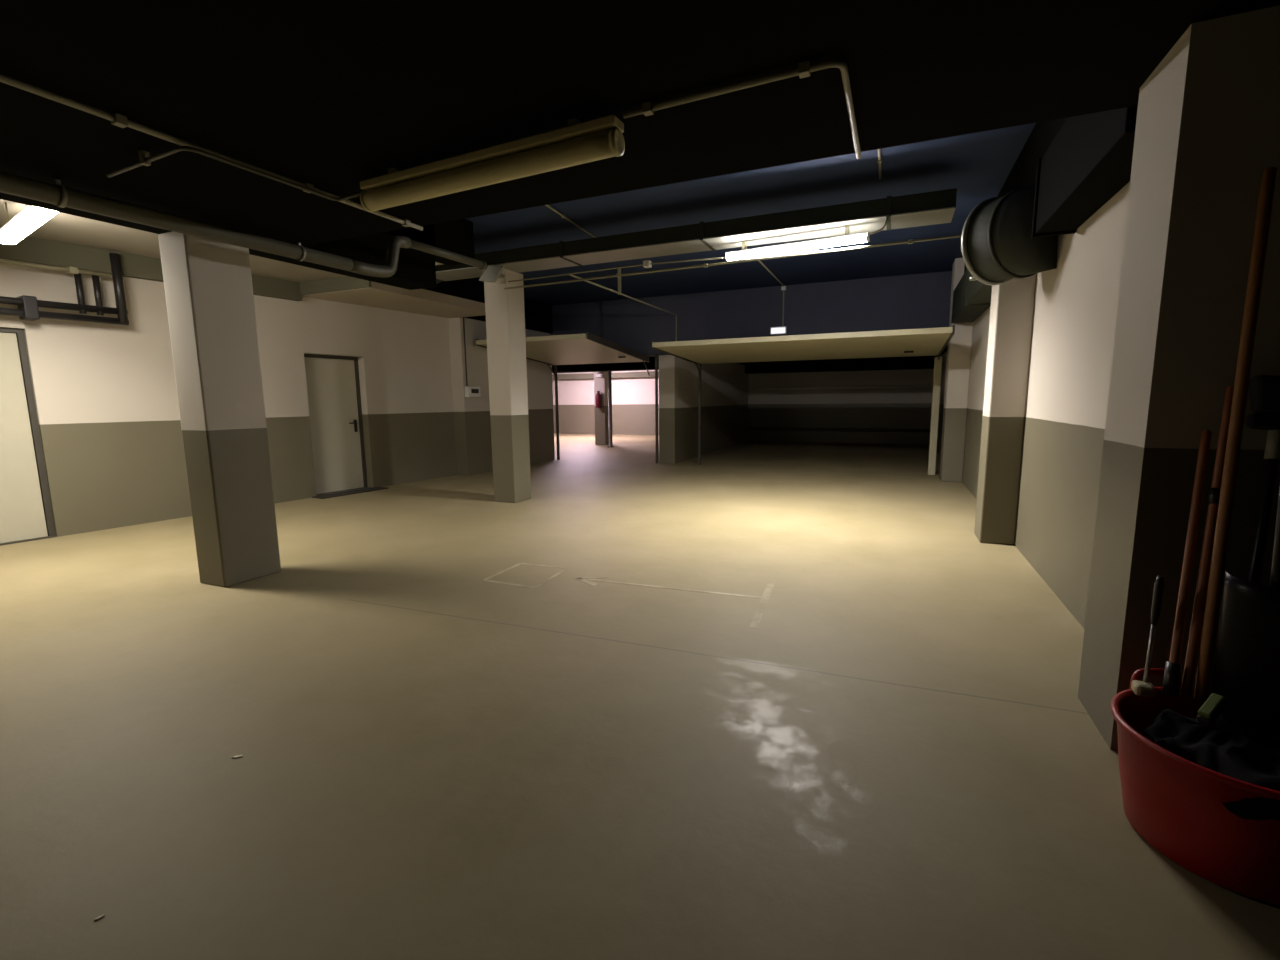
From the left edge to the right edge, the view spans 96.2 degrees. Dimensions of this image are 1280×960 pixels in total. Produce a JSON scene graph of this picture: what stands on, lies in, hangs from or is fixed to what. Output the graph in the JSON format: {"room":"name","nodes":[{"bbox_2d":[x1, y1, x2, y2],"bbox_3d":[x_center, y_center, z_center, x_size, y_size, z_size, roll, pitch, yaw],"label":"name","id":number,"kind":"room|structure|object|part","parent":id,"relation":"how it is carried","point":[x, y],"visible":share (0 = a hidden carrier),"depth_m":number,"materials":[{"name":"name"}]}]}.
{"room":"parking garage","nodes":[
{"label":"parking garage","id":0,"kind":"room"},
{"bbox_2d":[0,199,441,281],"bbox_3d":[-5.771,-2.319,3.565,4.380,0.440,8.900,3,9,23],"label":"ceiling","id":1,"kind":"structure","parent":0,"point":[62,227],"depth_m":5.75,"materials":[{"name":"paint"}]},
{"bbox_2d":[0,202,57,244],"bbox_3d":[-4.711,-2.075,4.387,1.528,0.294,0.132,5,10,34],"label":"ceiling light","id":2,"kind":"object","parent":1,"relation":"attached to","point":[29,218],"visible":0.74,"depth_m":4.36,"materials":[{"name":"white plastic"}]},
{"bbox_2d":[0,192,474,289],"bbox_3d":[-3.917,-2.031,2.818,0.400,0.840,8.940,3,9,23],"label":"beam","id":3,"kind":"structure","parent":1,"relation":"attached to","point":[416,269],"depth_m":5.79,"materials":[{"name":"black paint"}]},
{"bbox_2d":[0,263,554,536],"bbox_3d":[-5.618,-1.256,6.766,1.022,3.440,14.621,4,9,27],"label":"wall","id":4,"kind":"structure","parent":0,"point":[106,397],"depth_m":7.63,"materials":[{"name":"paint"}]},
{"bbox_2d":[0,327,56,545],"bbox_3d":[-6.440,-0.382,5.356,0.090,2.120,1.207,4,9,30],"label":"door","id":5,"kind":"structure","parent":4,"relation":"in","point":[26,514],"depth_m":5.75,"materials":[{"name":"white metal"}]},
{"bbox_2d":[0,259,111,276],"bbox_3d":[-6.142,-2.020,5.120,0.070,0.062,2.214,4,9,29],"label":"conduit","id":6,"kind":"object","parent":4,"relation":"attached to","point":[71,270],"visible":1,"depth_m":5.71,"materials":[{"name":"grey metal"}]},
{"bbox_2d":[0,253,128,324],"bbox_3d":[-6.228,-1.906,5.257,0.186,0.760,2.336,4,9,30],"label":"pipe","id":7,"kind":"object","parent":4,"relation":"attached to","point":[28,306],"visible":0.94,"depth_m":5.93,"materials":[{"name":"black metal"}]},
{"bbox_2d":[0,236,302,300],"bbox_3d":[-6.928,-2.039,4.101,0.100,0.240,8.945,4,9,30],"label":"beam","id":8,"kind":"structure","parent":4,"relation":"attached to","point":[28,249],"depth_m":6.07,"materials":[{"name":"beige paint"}]},
{"bbox_2d":[304,354,371,495],"bbox_3d":[-4.585,-0.839,8.680,0.200,2.060,0.926,4,9,30],"label":"door","id":9,"kind":"structure","parent":4,"relation":"in","point":[333,383],"depth_m":8.73,"materials":[{"name":"grey metal"}]},
{"bbox_3d":[-4.460,-0.842,8.944,0.064,0.190,0.162,3,9,23],"label":"handle","id":10,"kind":"part","parent":9,"relation":"part of","materials":[{"name":"black plastic"}]},
{"bbox_2d":[302,281,485,317],"bbox_3d":[-3.684,-2.774,8.945,1.520,0.140,2.650,3,9,23],"label":"beam","id":11,"kind":"structure","parent":4,"relation":"attached to","point":[418,301],"depth_m":8.55,"materials":[{"name":"paint"}]},
{"bbox_2d":[300,276,371,294],"bbox_3d":[-4.246,-2.615,7.733,1.660,0.165,0.040,3,9,23],"label":"beam","id":12,"kind":"structure","parent":11,"relation":"attached to","point":[346,282],"depth_m":7.65,"materials":[{"name":"beige paint"}]},
{"bbox_2d":[463,317,467,386],"bbox_3d":[-3.138,-2.424,10.293,0.024,1.480,0.024,3,9,23],"label":"conduit","id":13,"kind":"object","parent":4,"relation":"attached to","point":[463,317],"visible":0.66,"depth_m":10.30,"materials":[{"name":"grey plastic"}]},
{"bbox_2d":[465,387,480,396],"bbox_3d":[-3.061,-1.613,10.520,0.087,0.190,0.340,3,9,23],"label":"control box","id":14,"kind":"object","parent":4,"relation":"attached to","point":[469,391],"visible":1,"depth_m":10.46,"materials":[{"name":"white plastic"}]},
{"bbox_2d":[552,370,658,434],"bbox_3d":[-0.182,-3.207,22.188,9.850,2.900,0.200,3,9,23],"label":"wall","id":15,"kind":"structure","parent":0,"point":[633,399],"depth_m":22.45,"materials":[{"name":"paint"}]},
{"bbox_2d":[552,371,658,379],"bbox_3d":[-0.378,-3.993,21.829,9.300,0.200,0.400,3,9,23],"label":"beam","id":16,"kind":"structure","parent":15,"relation":"attached to","point":[652,373],"depth_m":21.87,"materials":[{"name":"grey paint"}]},
{"bbox_2d":[552,356,658,372],"bbox_3d":[-3.312,-3.120,15.367,9.500,0.550,0.500,3,9,23],"label":"beam","id":17,"kind":"structure","parent":0,"point":[626,366],"depth_m":14.09,"materials":[{"name":"black paint"}]},
{"bbox_2d":[0,433,1279,959],"bbox_3d":[-1.758,0.013,10.351,16.600,0.150,23.800,3,9,23],"label":"floor","id":18,"kind":"structure","parent":0,"point":[903,758],"depth_m":2.35,"materials":[{"name":"concrete"}]},
{"bbox_2d":[94,914,104,920],"bbox_3d":[-1.446,1.171,1.535,0.008,0.004,0.020,7,11,42],"label":"paper scrap","id":19,"kind":"object","parent":18,"relation":"on","point":[101,916],"visible":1,"depth_m":1.53,"materials":[{"name":"white paper"}]},
{"bbox_2d":[158,231,280,586],"bbox_3d":[-3.161,-0.494,4.362,0.310,2.550,0.440,3,9,23],"label":"pillar","id":20,"kind":"structure","parent":18,"relation":"on","point":[208,286],"depth_m":4.24,"materials":[{"name":"paint"}]},
{"bbox_2d":[312,487,388,498],"bbox_3d":[-4.366,0.189,8.704,0.260,0.014,1.087,4,9,30],"label":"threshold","id":21,"kind":"object","parent":18,"relation":"on","point":[372,488],"visible":1,"depth_m":8.65,"materials":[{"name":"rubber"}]},
{"bbox_2d":[484,269,530,502],"bbox_3d":[-1.768,-1.217,7.716,0.350,3.020,0.390,3,9,23],"label":"pillar","id":22,"kind":"structure","parent":18,"relation":"on","point":[504,309],"depth_m":7.58,"materials":[{"name":"paint"}]},
{"bbox_2d":[479,265,504,282],"bbox_3d":[-1.773,-2.547,7.156,0.374,0.208,0.280,3,9,23],"label":"bracket","id":23,"kind":"object","parent":22,"relation":"attached to","point":[492,273],"visible":1,"depth_m":7.03,"materials":[{"name":"grey metal"}]},
{"bbox_2d":[508,257,722,281],"bbox_3d":[-0.374,-2.469,6.736,2.845,0.098,0.144,3,9,26],"label":"conduit","id":24,"kind":"object","parent":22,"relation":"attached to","point":[647,263],"visible":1,"depth_m":6.59,"materials":[{"name":"white plastic"}]},
{"bbox_2d":[425,188,956,288],"bbox_3d":[-0.205,-2.710,6.579,6.720,0.298,0.896,3,9,23],"label":"ceiling beam","id":25,"kind":"structure","parent":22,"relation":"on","point":[935,207],"depth_m":5.99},
{"bbox_2d":[725,225,869,260],"bbox_3d":[1.566,-2.418,5.857,1.455,0.171,0.119,4,9,29],"label":"ceiling light","id":26,"kind":"object","parent":25,"relation":"attached to","point":[848,238],"visible":1,"depth_m":5.79,"materials":[{"name":"white plastic"}]},
{"bbox_2d":[726,237,865,260],"bbox_3d":[1.566,-2.357,5.866,1.415,0.045,0.113,4,9,29],"label":"diffuser","id":27,"kind":"object","parent":26,"relation":"attached to","point":[833,241],"depth_m":5.83,"materials":[{"name":"white plastic"}]},
{"bbox_2d":[870,215,888,233],"bbox_3d":[2.200,-2.347,5.275,0.160,0.151,0.020,4,9,27],"label":"conduit","id":28,"kind":"object","parent":25,"relation":"attached to","point":[883,227],"visible":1,"depth_m":5.26,"materials":[{"name":"grey metal"}]},
{"bbox_2d":[504,234,961,289],"bbox_3d":[0.631,-2.323,6.236,5.100,0.075,0.038,3,9,23],"label":"conduit","id":29,"kind":"object","parent":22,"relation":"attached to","point":[910,241],"visible":0.93,"depth_m":6.00,"materials":[{"name":"grey metal"}]},
{"bbox_2d":[482,563,569,588],"bbox_3d":[-0.881,0.745,4.535,0.505,0.002,0.555,3,9,23],"label":"square","id":30,"kind":"object","parent":18,"relation":"on","point":[518,564],"visible":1,"depth_m":4.48,"materials":[{"name":"white paint"}]},
{"bbox_2d":[594,371,608,444],"bbox_3d":[-1.138,-2.389,17.439,0.360,2.620,0.400,3,9,23],"label":"pillar","id":31,"kind":"structure","parent":18,"relation":"on","point":[600,383],"depth_m":17.31,"materials":[{"name":"paint"}]},
{"bbox_2d":[595,391,601,407],"bbox_3d":[-1.220,-2.407,17.142,0.223,0.500,0.180,3,9,23],"label":"fire extinguisher","id":32,"kind":"object","parent":31,"relation":"attached to","point":[598,397],"visible":1,"depth_m":17.08,"materials":[{"name":"red metal"}]},
{"bbox_2d":[607,371,613,446],"bbox_3d":[-0.859,-2.253,16.456,0.195,2.620,0.200,3,9,23],"label":"steel post","id":33,"kind":"object","parent":18,"relation":"on","point":[609,372],"visible":0.84,"depth_m":16.44,"materials":[{"name":"black metal"}]},
{"bbox_2d":[575,576,774,627],"bbox_3d":[0.191,0.791,4.128,1.507,0.002,0.904,3,9,23],"label":"arrow","id":34,"kind":"object","parent":18,"relation":"on","point":[760,610],"depth_m":4.08,"materials":[{"name":"white paint"}]},
{"bbox_2d":[928,357,941,474],"bbox_3d":[5.114,-1.100,9.958,0.110,2.020,0.160,3,9,23],"label":"steel post","id":35,"kind":"object","parent":18,"relation":"on","point":[937,363],"depth_m":9.89,"materials":[{"name":"grey metal"}]},
{"bbox_2d":[939,258,972,481],"bbox_3d":[5.041,-1.697,9.110,0.300,3.440,0.400,3,9,23],"label":"pillar","id":36,"kind":"structure","parent":18,"relation":"on","point":[959,348],"depth_m":8.99,"materials":[{"name":"paint"}]},
{"bbox_2d":[974,273,1036,544],"bbox_3d":[3.365,-0.720,5.305,0.280,2.600,0.400,3,9,23],"label":"pillar","id":37,"kind":"structure","parent":18,"relation":"on","point":[1013,301],"depth_m":5.16,"materials":[{"name":"paint"}]},
{"bbox_2d":[1111,668,1279,905],"bbox_3d":[1.779,0.905,1.720,0.596,0.411,0.596,6,11,41],"label":"tub","id":38,"kind":"object","parent":18,"relation":"on","point":[1174,802],"visible":0.71,"depth_m":1.62,"materials":[{"name":"red plastic"}]},
{"bbox_3d":[1.796,0.697,1.996,0.183,0.076,0.043,0,8,3],"label":"handle","id":39,"kind":"part","parent":38,"relation":"part of","materials":[{"name":"red plastic"}]},
{"bbox_2d":[1144,709,1279,820],"bbox_3d":[1.810,0.803,1.634,0.522,0.184,0.523,3,9,23],"label":"bag","id":40,"kind":"object","parent":38,"relation":"in","point":[1229,747],"visible":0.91,"depth_m":1.64,"materials":[{"name":"black plastic"}]},
{"bbox_2d":[1131,576,1164,697],"bbox_3d":[1.687,0.518,1.900,0.063,0.400,0.076,3,9,23],"label":"brush","id":41,"kind":"object","parent":40,"relation":"on","point":[1143,688],"visible":1,"depth_m":1.90,"materials":[{"name":"plastic"}]},
{"bbox_2d":[1162,430,1211,697],"bbox_3d":[1.814,0.268,1.902,0.313,0.854,0.040,-8,11,-44],"label":"broom","id":42,"kind":"object","parent":40,"relation":"on","point":[1173,668],"visible":1,"depth_m":1.89,"materials":[{"name":"brown wood"}]},
{"bbox_2d":[1162,661,1181,697],"bbox_3d":[1.732,0.648,1.869,0.070,0.112,0.040,-8,11,-44],"label":"socket","id":43,"kind":"object","parent":42,"relation":"attached to","point":[1172,673],"depth_m":1.86,"materials":[{"name":"black plastic"}]},
{"bbox_2d":[1180,386,1233,698],"bbox_3d":[1.858,0.196,1.875,0.311,0.998,0.034,-8,11,-41],"label":"broom","id":44,"kind":"object","parent":40,"relation":"on","point":[1214,491],"visible":0.8,"depth_m":1.86,"materials":[{"name":"brown wood"}]},
{"bbox_2d":[1196,693,1226,725],"bbox_3d":[1.694,0.679,1.701,0.109,0.071,0.036,-5,9,-28],"label":"brush","id":45,"kind":"object","parent":40,"relation":"on","point":[1215,704],"visible":1,"depth_m":1.69,"materials":[{"name":"green plastic"}]},
{"bbox_2d":[1194,167,1276,700],"bbox_3d":[1.883,-0.136,1.817,0.304,1.670,0.032,-8,11,-44],"label":"broom","id":46,"kind":"object","parent":40,"relation":"on","point":[1266,192],"visible":0.98,"depth_m":1.81,"materials":[{"name":"brown wood"}]},
{"bbox_2d":[1209,486,1279,735],"bbox_3d":[1.803,0.233,1.615,0.218,1.036,0.270,-5,9,-28],"label":"dustpan","id":47,"kind":"object","parent":40,"relation":"on","point":[1246,665],"visible":0.97,"depth_m":1.68,"materials":[{"name":"black plastic"}]},
{"bbox_3d":[1.763,0.060,1.570,0.094,0.519,0.024,-5,9,-28],"label":"handle","id":48,"kind":"part","parent":47,"relation":"part of","materials":[{"name":"black plastic"}]},
{"bbox_2d":[1245,375,1279,583],"bbox_3d":[2.019,0.199,1.765,0.261,1.040,0.283,6,10,37],"label":"broom","id":49,"kind":"object","parent":40,"relation":"on","point":[1264,389],"visible":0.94,"depth_m":1.81,"materials":[{"name":"black plastic"}]},
{"bbox_3d":[1.938,0.301,1.811,0.237,0.827,0.026,-7,10,-39],"label":"handle","id":50,"kind":"part","parent":49,"relation":"part of","materials":[{"name":"black plastic"}]},
{"bbox_2d":[1264,430,1279,460],"bbox_3d":[2.014,-0.110,1.820,0.061,0.100,0.040,-7,10,-39],"label":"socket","id":51,"kind":"object","parent":49,"relation":"attached to","point":[1272,449],"depth_m":1.81,"materials":[{"name":"white plastic"}]},
{"bbox_2d":[0,0,1279,245],"bbox_3d":[-0.945,-1.764,0.157,7.220,1.090,6.400,3,9,23],"label":"ceiling","id":52,"kind":"structure","parent":0,"point":[331,96],"depth_m":2.18,"materials":[{"name":"black paint"}]},
{"bbox_2d":[0,74,422,230],"bbox_3d":[-2.519,-1.372,1.558,0.042,0.038,5.190,3,9,23],"label":"conduit","id":53,"kind":"object","parent":52,"relation":"attached to","point":[116,119],"visible":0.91,"depth_m":2.43,"materials":[{"name":"grey metal"}]},
{"bbox_2d":[106,146,364,200],"bbox_3d":[-2.018,-1.550,2.866,1.217,0.060,0.525,-4,9,-21],"label":"conduit","id":54,"kind":"object","parent":52,"relation":"attached to","point":[145,159],"visible":0.96,"depth_m":2.77,"materials":[{"name":"grey plastic"}]},
{"bbox_2d":[0,171,486,276],"bbox_3d":[-3.259,-1.624,2.671,0.112,0.460,7.890,3,9,23],"label":"drain pipe","id":55,"kind":"object","parent":52,"relation":"attached to","point":[56,194],"visible":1,"depth_m":3.66,"materials":[{"name":"grey plastic"}]},
{"bbox_2d":[479,260,486,269],"bbox_3d":[-1.703,-2.324,6.206,0.092,0.091,0.050,3,9,23],"label":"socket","id":56,"kind":"object","parent":55,"relation":"attached to","point":[484,264],"depth_m":6.18,"materials":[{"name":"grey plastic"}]},
{"bbox_2d":[360,115,624,211],"bbox_3d":[-0.774,-1.490,2.738,1.543,0.176,0.106,3,9,27],"label":"ceiling light","id":57,"kind":"object","parent":52,"relation":"attached to","point":[578,143],"visible":1,"depth_m":2.63,"materials":[{"name":"white plastic"}]},
{"bbox_2d":[623,59,860,158],"bbox_3d":[0.498,-1.547,2.572,0.882,0.037,0.904,3,9,23],"label":"conduit","id":58,"kind":"object","parent":52,"relation":"attached to","point":[804,69],"visible":1,"depth_m":2.19,"materials":[{"name":"grey metal"}]},
{"bbox_2d":[659,355,748,463],"bbox_3d":[2.346,-2.651,16.097,0.350,3.440,9.000,3,9,23],"label":"wall","id":59,"kind":"structure","parent":0,"point":[724,386],"depth_m":13.54,"materials":[{"name":"paint"}]},
{"bbox_2d":[465,123,1035,305],"bbox_3d":[-0.284,-3.271,7.633,9.550,0.200,8.100,3,9,23],"label":"ceiling","id":60,"kind":"structure","parent":0,"point":[979,164],"depth_m":6.58,"materials":[{"name":"paint"}]},
{"bbox_2d":[424,277,484,302],"bbox_3d":[-3.759,-3.080,8.939,1.560,0.470,2.620,3,9,23],"label":"beam","id":61,"kind":"structure","parent":60,"relation":"attached to","point":[471,288],"depth_m":9.18,"materials":[{"name":"black paint"}]},
{"bbox_2d":[464,298,552,332],"bbox_3d":[-2.948,-3.400,11.621,0.900,0.600,2.940,3,9,23],"label":"beam","id":62,"kind":"structure","parent":60,"relation":"attached to","point":[538,316],"depth_m":12.22,"materials":[{"name":"black paint"}]},
{"bbox_2d":[545,205,595,237],"bbox_3d":[-0.763,-3.031,6.804,0.041,0.030,1.656,2,8,19],"label":"conduit","id":63,"kind":"object","parent":60,"relation":"attached to","point":[548,206],"visible":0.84,"depth_m":6.61,"materials":[{"name":"grey metal"}]},
{"bbox_2d":[569,268,676,340],"bbox_3d":[-0.110,-2.884,9.691,0.045,1.137,4.274,3,9,23],"label":"conduit","id":64,"kind":"object","parent":60,"relation":"attached to","point":[619,269],"visible":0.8,"depth_m":9.15,"materials":[{"name":"grey metal"}]},
{"bbox_2d":[755,257,785,325],"bbox_3d":[2.163,-3.085,9.557,0.080,0.744,2.690,3,9,23],"label":"conduit","id":65,"kind":"object","parent":60,"relation":"attached to","point":[783,288],"visible":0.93,"depth_m":10.65,"materials":[{"name":"white plastic"}]},
{"bbox_2d":[877,149,881,178],"bbox_3d":[2.091,-2.809,5.014,0.038,0.030,1.010,3,9,23],"label":"conduit","id":66,"kind":"object","parent":60,"relation":"attached to","point":[879,159],"visible":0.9,"depth_m":5.06,"materials":[{"name":"grey metal"}]},
{"bbox_2d":[964,117,1067,272],"bbox_3d":[3.793,-2.731,5.927,0.170,0.480,8.100,3,9,23],"label":"beam","id":67,"kind":"structure","parent":60,"relation":"attached to","point":[1023,173],"depth_m":4.53,"materials":[{"name":"black paint"}]},
{"bbox_2d":[550,271,951,356],"bbox_3d":[1.389,-3.154,11.598,9.100,1.170,0.400,3,9,23],"label":"wall","id":68,"kind":"structure","parent":0,"point":[913,301],"depth_m":10.89,"materials":[{"name":"blue paint"}]},
{"bbox_2d":[475,332,657,462],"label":"overhead garage door","id":69,"kind":"structure","parent":68,"relation":"attached to","point":[588,348],"depth_m":11.20,"materials":[{"name":"beige metal"}]},
{"bbox_3d":[-2.450,-2.564,11.673,0.030,0.358,2.670,3,9,23],"label":"rail","id":70,"kind":"part","parent":69,"relation":"part of","materials":[{"name":"grey metal"}]},
{"bbox_3d":[-1.895,-1.593,13.107,0.045,2.265,0.060,3,9,23],"label":"frame post","id":71,"kind":"part","parent":69,"relation":"part of","materials":[{"name":"grey metal"}]},
{"bbox_3d":[-1.401,-2.496,11.218,2.260,0.289,2.680,3,9,23],"label":"door panel","id":72,"kind":"part","parent":69,"relation":"part of","materials":[{"name":"beige metal"}]},
{"bbox_3d":[-0.349,-2.459,10.769,0.030,0.358,2.670,3,9,23],"label":"rail","id":73,"kind":"part","parent":69,"relation":"part of","materials":[{"name":"grey metal"}]},
{"bbox_3d":[0.353,-1.480,12.140,0.045,2.265,0.060,3,9,23],"label":"frame post","id":74,"kind":"part","parent":69,"relation":"part of","materials":[{"name":"grey metal"}]},
{"bbox_2d":[770,326,786,334],"bbox_3d":[2.614,-2.821,10.838,0.300,0.145,0.095,3,9,23],"label":"emergency light","id":75,"kind":"object","parent":68,"relation":"attached to","point":[780,330],"visible":1,"depth_m":10.80,"materials":[{"name":"white plastic"}]},
{"bbox_2d":[651,325,954,464],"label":"overhead garage door","id":76,"kind":"structure","parent":68,"relation":"attached to","point":[922,341],"depth_m":9.10,"materials":[{"name":"beige metal"}]},
{"bbox_3d":[0.699,-2.281,10.413,0.030,0.254,2.530,3,9,23],"label":"rail","id":77,"kind":"part","parent":76,"relation":"part of","materials":[{"name":"grey metal"}]},
{"bbox_3d":[1.225,-1.437,11.765,0.045,2.265,0.060,3,9,23],"label":"frame post","id":78,"kind":"part","parent":76,"relation":"part of","materials":[{"name":"grey metal"}]},
{"bbox_3d":[2.666,-2.167,9.564,4.260,0.185,2.540,3,9,23],"label":"door panel","id":79,"kind":"part","parent":76,"relation":"part of","materials":[{"name":"beige metal"}]},
{"bbox_3d":[4.636,-2.084,8.719,0.030,0.254,2.530,3,9,23],"label":"rail","id":80,"kind":"part","parent":76,"relation":"part of","materials":[{"name":"grey metal"}]},
{"bbox_2d":[748,369,933,444],"bbox_3d":[5.827,-2.474,17.242,5.850,2.700,0.200,3,9,23],"label":"wall","id":81,"kind":"structure","parent":0,"point":[889,408],"depth_m":17.10,"materials":[{"name":"paint"}]},
{"bbox_2d":[737,344,947,364],"bbox_3d":[4.684,-3.157,14.064,5.500,0.240,6.300,3,9,23],"label":"ceiling","id":82,"kind":"structure","parent":0,"point":[946,347],"depth_m":15.72,"materials":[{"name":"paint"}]},
{"bbox_2d":[745,359,933,373],"bbox_3d":[5.725,-3.307,16.781,5.250,0.240,0.500,3,9,23],"label":"beam","id":83,"kind":"structure","parent":82,"relation":"attached to","point":[919,363],"depth_m":16.50,"materials":[{"name":"black paint"}]},
{"bbox_2d":[937,182,1129,628],"bbox_3d":[5.339,-1.699,9.106,0.250,3.440,15.170,3,9,23],"label":"wall","id":84,"kind":"structure","parent":0,"point":[1076,301],"depth_m":3.91,"materials":[{"name":"paint"}]},
{"bbox_2d":[951,269,991,322],"bbox_3d":[4.177,-2.393,7.047,0.310,0.500,3.810,3,9,23],"label":"duct","id":85,"kind":"object","parent":84,"relation":"attached to","point":[971,299],"visible":0.37,"depth_m":7.32,"materials":[{"name":"grey metal"}]},
{"bbox_2d":[961,184,1057,284],"bbox_3d":[3.007,-1.943,4.545,0.690,0.690,0.579,-3,8,-16],"label":"duct","id":86,"kind":"object","parent":84,"relation":"attached to","point":[998,247],"visible":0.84,"depth_m":4.40,"materials":[{"name":"grey metal"}]},
{"bbox_2d":[1031,106,1137,237],"bbox_3d":[2.502,-1.821,3.145,0.250,0.510,1.720,3,9,23],"label":"duct","id":87,"kind":"object","parent":84,"relation":"attached to","point":[1088,161],"visible":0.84,"depth_m":3.15,"materials":[{"name":"black metal"}]},
{"bbox_2d":[1078,5,1279,750],"bbox_3d":[2.698,-0.208,1.889,1.760,2.550,0.430,3,9,23],"label":"pillar","id":88,"kind":"structure","parent":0,"point":[1207,130],"depth_m":1.99,"materials":[{"name":"paint"}]}
]}

